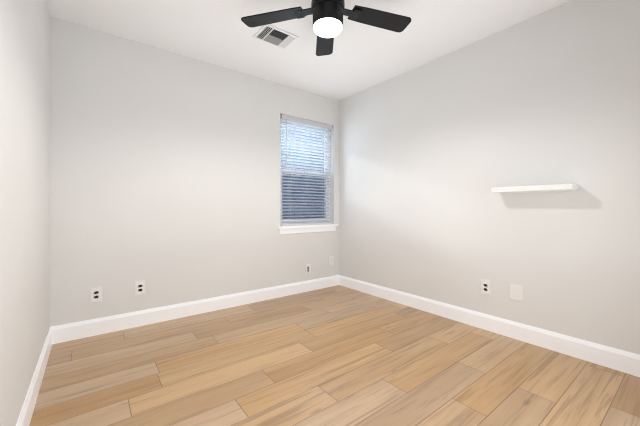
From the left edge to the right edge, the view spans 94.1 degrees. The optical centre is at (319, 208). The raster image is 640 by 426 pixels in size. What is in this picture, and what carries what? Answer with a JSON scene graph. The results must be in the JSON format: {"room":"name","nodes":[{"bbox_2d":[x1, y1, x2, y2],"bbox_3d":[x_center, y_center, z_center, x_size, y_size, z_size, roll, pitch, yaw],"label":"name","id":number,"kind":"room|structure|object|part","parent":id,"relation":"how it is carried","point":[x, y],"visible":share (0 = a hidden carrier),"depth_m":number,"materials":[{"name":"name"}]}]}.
{"room":"empty bedroom","nodes":[
{"label":"empty bedroom","id":0,"kind":"room"},
{"bbox_2d":[0,0,49,425],"bbox_3d":[-1.215,-0.238,1.021,0.140,2.740,3.880,0,0,-38],"label":"wall","id":1,"kind":"structure","parent":0,"point":[24,176],"depth_m":1.51,"materials":[{"name":"paint"}]},
{"bbox_2d":[16,327,51,425],"bbox_3d":[-1.153,1.060,1.068,0.016,0.145,3.600,0,0,-38],"label":"baseboard","id":2,"kind":"structure","parent":1,"relation":"attached to","point":[26,413],"depth_m":1.74,"materials":[{"name":"white wood"}]},
{"bbox_2d":[50,17,338,326],"bbox_3d":[-1.030,-0.238,3.524,3.208,2.740,0.140,0,0,-38],"label":"wall","id":3,"kind":"structure","parent":0,"point":[165,175],"depth_m":3.01,"materials":[{"name":"paint"}]},
{"bbox_2d":[90,287,101,302],"bbox_3d":[-2.010,0.772,2.675,0.086,0.134,0.009,0,0,-38],"label":"electrical outlet","id":4,"kind":"object","parent":3,"relation":"attached to","point":[95,294],"visible":1,"depth_m":2.67,"materials":[{"name":"white plastic"}]},
{"bbox_2d":[135,280,144,295],"bbox_3d":[-1.740,0.766,2.882,0.086,0.134,0.009,0,0,-38],"label":"electrical outlet","id":5,"kind":"object","parent":3,"relation":"attached to","point":[139,287],"visible":1,"depth_m":2.88,"materials":[{"name":"white plastic"}]},
{"bbox_2d":[51,275,338,343],"bbox_3d":[-0.982,1.060,3.462,3.208,0.145,0.016,0,0,-38],"label":"baseboard","id":6,"kind":"structure","parent":3,"relation":"attached to","point":[80,329],"depth_m":3.06,"materials":[{"name":"white wood"}]},
{"bbox_2d":[279,119,335,233],"bbox_3d":[-0.189,-0.453,4.161,0.947,1.559,0.156,0,0,-38],"label":"window","id":7,"kind":"structure","parent":3,"relation":"in","point":[298,172],"depth_m":4.13,"materials":[{"name":"white plastic"}]},
{"bbox_2d":[282,174,323,218],"bbox_3d":[-0.230,-0.170,4.214,0.817,0.704,0.002,0,0,-38],"label":"screen","id":8,"kind":"object","parent":7,"relation":"attached to","point":[313,213],"depth_m":4.19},
{"bbox_3d":[-0.177,0.212,4.145,0.839,0.018,0.052,0,0,-38],"label":"window blind bottom rail","id":9,"kind":"part","parent":7,"relation":"part of","materials":[{"name":"white plastic"}]},
{"bbox_2d":[280,114,331,128],"bbox_3d":[-0.175,-1.201,4.142,0.843,0.058,0.062,0,0,-38],"label":"blind headrail","id":10,"kind":"object","parent":7,"relation":"attached to","point":[302,121],"visible":0.85,"depth_m":4.08,"materials":[{"name":"white plastic"}]},
{"bbox_2d":[286,119,290,213],"bbox_3d":[-0.412,-0.489,3.938,0.045,1.385,0.105,0,0,13],"label":"blind cord","id":11,"kind":"object","parent":10,"relation":"hanging from","point":[286,119],"depth_m":3.89,"materials":[{"name":"white fabric"}]},
{"bbox_2d":[323,128,328,222],"bbox_3d":[0.079,-0.489,4.317,0.100,1.385,0.043,0,0,4],"label":"blind cord","id":12,"kind":"object","parent":10,"relation":"hanging from","point":[324,161],"depth_m":4.30,"materials":[{"name":"white fabric"}]},
{"bbox_3d":[-0.147,0.291,4.105,0.947,0.072,0.016,0,0,-38],"label":"window apron","id":13,"kind":"part","parent":7,"relation":"part of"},
{"bbox_2d":[305,264,310,274],"bbox_3d":[-0.164,0.832,4.097,0.086,0.134,0.009,0,0,-38],"label":"electrical outlet","id":14,"kind":"object","parent":3,"relation":"attached to","point":[307,268],"visible":1,"depth_m":4.10,"materials":[{"name":"white plastic"}]},
{"bbox_2d":[278,224,337,228],"bbox_3d":[-0.162,0.239,4.125,0.987,0.032,0.135,0,0,-38],"label":"window sill","id":15,"kind":"structure","parent":3,"relation":"attached to","point":[305,226],"depth_m":4.03,"materials":[{"name":"white wood"}]},
{"bbox_2d":[329,256,333,265],"bbox_3d":[0.168,0.760,4.346,0.086,0.134,0.019,0,0,-38],"label":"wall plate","id":16,"kind":"object","parent":3,"relation":"attached to","point":[331,260],"visible":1,"depth_m":4.35,"materials":[{"name":"white plastic"}]},
{"bbox_2d":[47,0,570,100],"bbox_3d":[0.111,-1.668,2.042,3.488,0.120,3.880,0,0,-38],"label":"ceiling","id":17,"kind":"structure","parent":0,"point":[362,57],"depth_m":2.71,"materials":[{"name":"paint"}]},
{"bbox_2d":[253,24,298,49],"bbox_3d":[-0.410,-1.601,2.783,0.345,0.014,0.260,0,0,-38],"label":"ceiling vent","id":18,"kind":"object","parent":17,"relation":"in","point":[275,36],"visible":0.98,"depth_m":2.78,"materials":[{"name":"white metal"}]},
{"bbox_2d":[241,0,410,55],"bbox_3d":[0.082,-1.404,1.999,1.250,0.408,1.192,0,0,-38],"label":"fan","id":19,"kind":"object","parent":17,"relation":"hanging from","point":[328,21],"visible":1,"depth_m":2.10,"materials":[{"name":"black metal"}]},
{"bbox_2d":[29,285,639,425],"bbox_3d":[0.111,1.192,2.042,3.488,0.120,3.880,0,0,-38],"label":"floor","id":20,"kind":"structure","parent":0,"point":[338,355],"depth_m":2.02,"materials":[{"name":"brown wood"}]},
{"bbox_2d":[339,0,639,354],"bbox_3d":[1.438,-0.238,3.063,0.140,2.740,3.880,0,0,-38],"label":"wall","id":21,"kind":"structure","parent":0,"point":[432,153],"depth_m":2.60,"materials":[{"name":"paint"}]},
{"bbox_2d":[481,279,490,295],"bbox_3d":[1.554,0.736,2.791,0.009,0.134,0.086,0,0,-38],"label":"electrical outlet","id":22,"kind":"object","parent":21,"relation":"attached to","point":[486,287],"visible":1,"depth_m":2.78,"materials":[{"name":"white plastic"}]},
{"bbox_2d":[339,275,639,376],"bbox_3d":[1.376,1.060,3.016,0.016,0.145,3.600,0,0,-38],"label":"baseboard","id":23,"kind":"structure","parent":21,"relation":"attached to","point":[614,358],"depth_m":2.58,"materials":[{"name":"white wood"}]},
{"bbox_2d":[509,284,522,301],"bbox_3d":[1.707,0.729,2.592,0.007,0.134,0.102,0,0,-38],"label":"wall plate","id":24,"kind":"object","parent":21,"relation":"attached to","point":[515,292],"visible":1,"depth_m":2.59,"materials":[{"name":"white plastic"}]},
{"bbox_2d":[491,184,578,192],"bbox_3d":[1.719,-0.160,2.418,0.199,0.044,0.557,0,0,-38],"label":"shelf","id":25,"kind":"object","parent":21,"relation":"attached to","point":[546,188],"visible":1,"depth_m":2.32,"materials":[{"name":"white paint"}]}
]}

